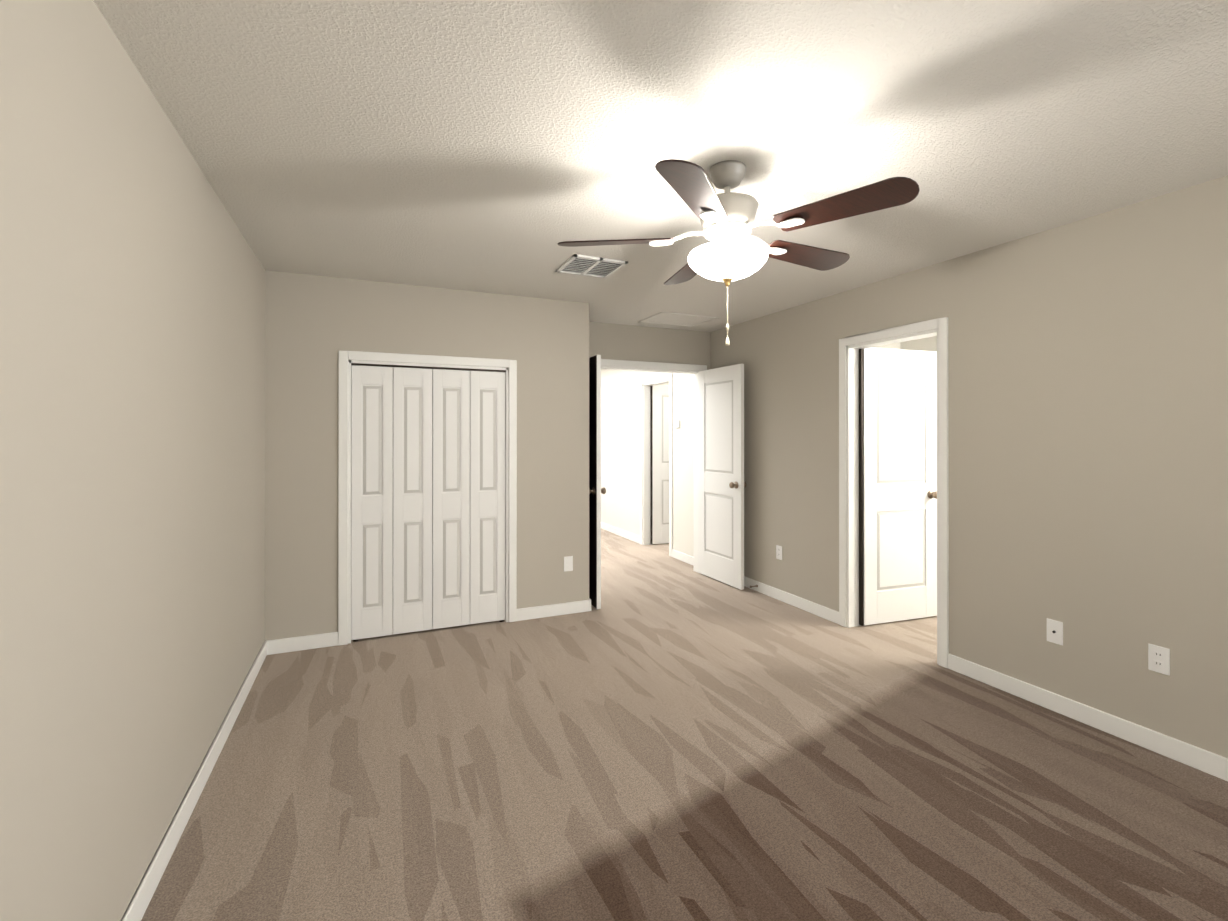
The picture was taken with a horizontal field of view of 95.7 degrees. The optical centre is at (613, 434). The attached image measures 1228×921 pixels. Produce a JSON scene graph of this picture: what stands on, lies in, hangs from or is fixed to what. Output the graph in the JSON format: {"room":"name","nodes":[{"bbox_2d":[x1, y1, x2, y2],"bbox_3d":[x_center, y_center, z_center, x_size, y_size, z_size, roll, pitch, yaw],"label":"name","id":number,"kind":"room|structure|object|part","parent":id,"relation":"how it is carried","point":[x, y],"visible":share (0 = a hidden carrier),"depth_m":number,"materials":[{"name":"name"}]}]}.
{"room":"empty bedroom","nodes":[
{"label":"empty bedroom","id":0,"kind":"room"},
{"bbox_2d":[0,0,264,920],"bbox_3d":[-1.258,0.174,1.195,0.120,2.440,5.270,0,0,-24],"label":"wall","id":1,"kind":"structure","parent":0,"point":[132,455],"depth_m":1.42,"materials":[{"name":"beige paint"}]},
{"bbox_2d":[121,640,268,920],"bbox_3d":[-1.200,1.349,1.218,0.017,0.090,5.038,0,0,-24],"label":"baseboard","id":2,"kind":"structure","parent":1,"relation":"attached to","point":[135,911],"depth_m":1.98,"materials":[{"name":"white wood"}]},
{"bbox_2d":[265,270,588,640],"bbox_3d":[-1.228,0.180,4.019,2.200,2.440,0.120,0,0,-24],"label":"wall","id":3,"kind":"structure","parent":0,"point":[314,324],"depth_m":3.82,"materials":[{"name":"beige paint"}]},
{"bbox_2d":[269,632,337,654],"bbox_3d":[-2.007,1.354,3.606,0.391,0.090,0.017,0,0,-24],"label":"baseboard","id":4,"kind":"structure","parent":3,"relation":"attached to","point":[292,644],"depth_m":3.60,"materials":[{"name":"white wood"}]},
{"bbox_2d":[351,365,392,639],"bbox_3d":[-1.653,0.461,3.800,0.260,1.850,0.032,0,0,-24],"label":"closet door leaf","id":5,"kind":"structure","parent":3,"relation":"in","point":[372,521],"depth_m":3.79,"materials":[{"name":"white wood"}]},
{"bbox_2d":[393,367,431,634],"bbox_3d":[-1.414,0.461,3.905,0.260,1.850,0.032,0,0,-24],"label":"closet door leaf","id":6,"kind":"structure","parent":3,"relation":"in","point":[412,499],"depth_m":3.89,"materials":[{"name":"white wood"}]},
{"bbox_2d":[338,351,516,645],"bbox_3d":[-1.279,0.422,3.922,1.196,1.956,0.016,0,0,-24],"label":"trim","id":7,"kind":"structure","parent":3,"relation":"attached to","point":[344,357],"depth_m":3.80,"materials":[{"name":"white wood"}]},
{"bbox_2d":[351,363,505,641],"bbox_3d":[-1.294,0.461,3.958,1.044,1.877,0.038,0,0,-24],"label":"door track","id":8,"kind":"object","parent":3,"relation":"in","point":[402,366],"depth_m":3.93,"materials":[{"name":"metal"}]},
{"bbox_2d":[432,369,469,628],"bbox_3d":[-1.175,0.461,4.009,0.260,1.850,0.032,0,0,-24],"label":"closet door leaf","id":9,"kind":"structure","parent":3,"relation":"in","point":[450,498],"depth_m":4.00,"materials":[{"name":"white wood"}]},
{"bbox_2d":[470,371,504,623],"bbox_3d":[-0.935,0.462,4.114,0.260,1.850,0.032,0,0,-24],"label":"closet door leaf","id":10,"kind":"structure","parent":3,"relation":"in","point":[487,496],"depth_m":4.10,"materials":[{"name":"white wood"}]},
{"bbox_2d":[517,600,588,620],"bbox_3d":[-0.469,1.356,4.275,0.573,0.090,0.017,0,0,-24],"label":"baseboard","id":11,"kind":"structure","parent":3,"relation":"attached to","point":[528,613],"depth_m":4.27,"materials":[{"name":"white wood"}]},
{"bbox_2d":[564,556,572,571],"bbox_3d":[-0.355,1.011,4.330,0.072,0.116,0.006,0,0,-24],"label":"outlet","id":12,"kind":"object","parent":3,"relation":"attached to","point":[566,558],"visible":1,"depth_m":4.33,"materials":[{"name":"white plastic"}]},
{"bbox_2d":[589,322,710,370],"bbox_3d":[0.235,0.183,5.391,1.580,2.440,0.120,0,0,-24],"label":"wall","id":13,"kind":"structure","parent":0,"point":[631,342],"depth_m":5.38,"materials":[{"name":"beige paint"}]},
{"bbox_2d":[589,355,605,608],"bbox_3d":[-0.252,0.379,4.738,0.167,2.023,0.704,0,0,-22],"label":"door","id":14,"kind":"structure","parent":13,"relation":"in","point":[600,490],"depth_m":4.43,"materials":[{"name":"white"}]},
{"bbox_3d":[-0.269,0.380,4.734,0.011,2.012,0.699,0,0,-22],"label":"left double door hinges","id":15,"kind":"part","parent":14,"relation":"part of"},
{"bbox_3d":[-0.146,0.459,4.477,0.167,0.066,0.066,0,0,-22],"label":"knob","id":16,"kind":"part","parent":14,"relation":"part of","materials":[{"name":"brown metal"}]},
{"bbox_2d":[601,359,706,571],"bbox_3d":[0.220,0.352,5.375,1.516,2.101,0.136,0,0,-24],"label":"door frame","id":17,"kind":"structure","parent":13,"relation":"attached to","point":[695,419],"depth_m":5.58,"materials":[{"name":"white wood"}]},
{"bbox_2d":[698,364,745,589],"bbox_3d":[1.006,0.380,5.286,0.167,2.023,0.700,0,0,-25],"label":"door","id":18,"kind":"structure","parent":13,"relation":"in","point":[721,484],"depth_m":5.23,"materials":[{"name":"white wood"}]},
{"bbox_3d":[1.122,0.460,5.032,0.167,0.066,0.066,0,0,-25],"label":"knob","id":19,"kind":"part","parent":18,"relation":"part of","materials":[{"name":"brown metal"}]},
{"bbox_2d":[93,0,1227,331],"bbox_3d":[0.518,-1.088,4.933,6.370,0.100,10.690,0,0,-24],"label":"ceiling","id":20,"kind":"structure","parent":0,"point":[497,146],"depth_m":1.87,"materials":[{"name":"white paint"}]},
{"bbox_2d":[556,254,627,277],"bbox_3d":[-0.143,-1.035,3.443,0.345,0.014,0.350,0,0,-24],"label":"ceiling vent","id":21,"kind":"object","parent":20,"relation":"in","point":[583,265],"visible":0.96,"depth_m":3.43,"materials":[{"name":"white metal"}]},
{"bbox_2d":[638,311,718,326],"bbox_3d":[0.580,-1.033,5.028,0.584,0.010,0.449,0,0,-24],"label":"ceiling access panel","id":22,"kind":"object","parent":20,"relation":"attached to","point":[674,319],"visible":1,"depth_m":5.01,"materials":[{"name":"white paint"}]},
{"bbox_2d":[557,159,919,345],"bbox_3d":[0.474,-0.696,2.222,1.276,0.695,1.295,0,0,-24],"label":"ceiling fan","id":23,"kind":"object","parent":20,"relation":"hanging from","point":[727,255],"visible":1,"depth_m":2.08,"materials":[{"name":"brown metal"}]},
{"bbox_3d":[0.010,-0.773,2.239,0.440,0.039,0.316,0,0,-24],"label":"blade","id":24,"kind":"part","parent":23,"relation":"part of","materials":[{"name":"brown wood"}]},
{"bbox_3d":[0.362,-0.772,2.623,0.209,0.039,0.470,0,0,-24],"label":"blade","id":25,"kind":"part","parent":23,"relation":"part of","materials":[{"name":"brown wood"}]},
{"bbox_3d":[0.266,-0.774,1.789,0.399,0.039,0.375,0,0,-24],"label":"blade","id":26,"kind":"part","parent":23,"relation":"part of","materials":[{"name":"brown wood"}]},
{"bbox_3d":[0.447,-0.466,2.188,0.017,0.235,0.017,0,0,-24],"label":"pull chain","id":27,"kind":"part","parent":23,"relation":"part of","materials":[{"name":"beige"}]},
{"bbox_3d":[0.447,-0.669,2.189,0.312,0.119,0.312,0,0,-24],"label":"lamp shade","id":28,"kind":"part","parent":23,"relation":"part of","materials":[{"name":"white glass"}]},
{"bbox_3d":[0.829,-0.772,2.413,0.472,0.039,0.170,0,0,-24],"label":"blade","id":29,"kind":"part","parent":23,"relation":"part of","materials":[{"name":"brown wood"}]},
{"bbox_3d":[0.773,-0.773,1.894,0.283,0.039,0.454,0,0,-24],"label":"blade","id":30,"kind":"part","parent":23,"relation":"part of","materials":[{"name":"brown wood"}]},
{"bbox_2d":[141,528,1227,920],"bbox_3d":[0.518,1.452,4.928,6.370,0.100,10.690,0,0,-24],"label":"floor","id":31,"kind":"structure","parent":0,"point":[661,734],"depth_m":2.19,"materials":[{"name":"carpet"}]},
{"bbox_2d":[873,342,900,348],"bbox_3d":[2.183,0.184,5.752,2.040,2.440,0.120,0,0,-24],"label":"wall","id":32,"kind":"structure","parent":0,"point":[895,345],"depth_m":6.06,"materials":[{"name":"white paint"}]},
{"bbox_2d":[601,175,1227,757],"bbox_3d":[1.228,0.182,5.241,0.120,2.440,10.690,0,0,-24],"label":"wall","id":33,"kind":"structure","parent":0,"point":[1089,433],"depth_m":2.80,"materials":[{"name":"beige paint"}]},
{"bbox_2d":[601,522,639,543],"bbox_3d":[-0.293,1.364,8.553,0.017,0.090,3.166,0,0,-24],"label":"baseboard","id":34,"kind":"structure","parent":33,"relation":"attached to","point":[627,535],"depth_m":7.63,"materials":[{"name":"white wood"}]},
{"bbox_2d":[640,374,672,556],"bbox_3d":[0.557,0.355,6.754,0.136,2.101,0.816,0,0,-24],"label":"door frame","id":35,"kind":"structure","parent":33,"relation":"attached to","point":[657,378],"depth_m":7.05,"materials":[{"name":"white wood"}]},
{"bbox_2d":[650,385,668,543],"bbox_3d":[0.808,0.384,7.143,0.700,2.023,0.167,0,0,-14],"label":"hall door","id":36,"kind":"structure","parent":33,"relation":"in","point":[660,464],"depth_m":7.07,"materials":[{"name":"white wood"}]},
{"bbox_3d":[0.491,0.384,7.071,0.050,2.020,0.036,0,0,-14],"label":"hall door hinges","id":37,"kind":"part","parent":36,"relation":"part of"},
{"bbox_2d":[672,549,693,565],"bbox_3d":[0.798,1.359,6.056,0.013,0.090,0.652,0,0,-24],"label":"baseboard","id":38,"kind":"structure","parent":33,"relation":"attached to","point":[686,558],"depth_m":6.12,"materials":[{"name":"white wood"}]},
{"bbox_2d":[776,545,781,559],"bbox_3d":[1.397,1.001,4.697,0.006,0.116,0.072,0,0,-24],"label":"outlet","id":39,"kind":"object","parent":33,"relation":"attached to","point":[777,552],"visible":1,"depth_m":4.70,"materials":[{"name":"white plastic"}]},
{"bbox_2d":[744,576,838,623],"bbox_3d":[1.310,1.357,4.863,0.038,0.090,1.711,0,0,-24],"label":"baseboard","id":40,"kind":"structure","parent":33,"relation":"attached to","point":[824,612],"depth_m":4.51,"materials":[{"name":"white wood"}]},
{"bbox_2d":[839,317,948,667],"bbox_3d":[1.882,0.349,3.726,0.136,2.101,0.836,0,0,-24],"label":"door frame","id":41,"kind":"structure","parent":33,"relation":"attached to","point":[940,325],"depth_m":4.02,"materials":[{"name":"white wood"}]},
{"bbox_2d":[859,347,936,625],"bbox_3d":[2.132,0.378,4.155,0.720,2.023,0.167,0,0,-19],"label":"door","id":42,"kind":"structure","parent":33,"relation":"in","point":[900,479],"depth_m":4.13,"materials":[{"name":"white wood"}]},
{"bbox_3d":[1.813,0.378,4.053,0.050,2.020,0.036,0,0,-19],"label":"side door hinges","id":43,"kind":"part","parent":42,"relation":"part of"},
{"bbox_3d":[2.405,0.458,4.247,0.066,0.066,0.167,0,0,-19],"label":"knob","id":44,"kind":"part","parent":42,"relation":"part of","materials":[{"name":"brown metal"}]},
{"bbox_2d":[1047,618,1062,645],"bbox_3d":[2.225,0.998,2.805,0.006,0.116,0.072,0,0,-24],"label":"outlet","id":45,"kind":"object","parent":33,"relation":"attached to","point":[1057,636],"visible":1,"depth_m":2.80,"materials":[{"name":"white plastic"}]},
{"bbox_2d":[948,654,1227,780],"bbox_3d":[2.626,1.351,1.884,0.017,0.090,3.131,0,0,-24],"label":"baseboard","id":46,"kind":"structure","parent":33,"relation":"attached to","point":[1181,752],"depth_m":2.62,"materials":[{"name":"white wood"}]},
{"bbox_2d":[1148,643,1169,675],"bbox_3d":[2.386,0.987,2.434,0.008,0.116,0.072,0,0,-24],"label":"outlet","id":47,"kind":"object","parent":33,"relation":"attached to","point":[1165,660],"depth_m":2.43,"materials":[{"name":"white plastic"}]},
{"bbox_3d":[2.384,0.987,2.432,0.002,0.066,0.030,0,0,-24],"label":"near electrical outlet sockets on the right wall","id":48,"kind":"part","parent":47,"relation":"part of","materials":[{"name":"white plastic"}]},
{"bbox_2d":[901,336,936,351],"bbox_3d":[3.216,0.184,6.111,0.120,2.440,10.690,0,0,-24],"label":"wall","id":49,"kind":"structure","parent":0,"point":[927,344],"depth_m":5.87,"materials":[{"name":"white paint"}]}
]}

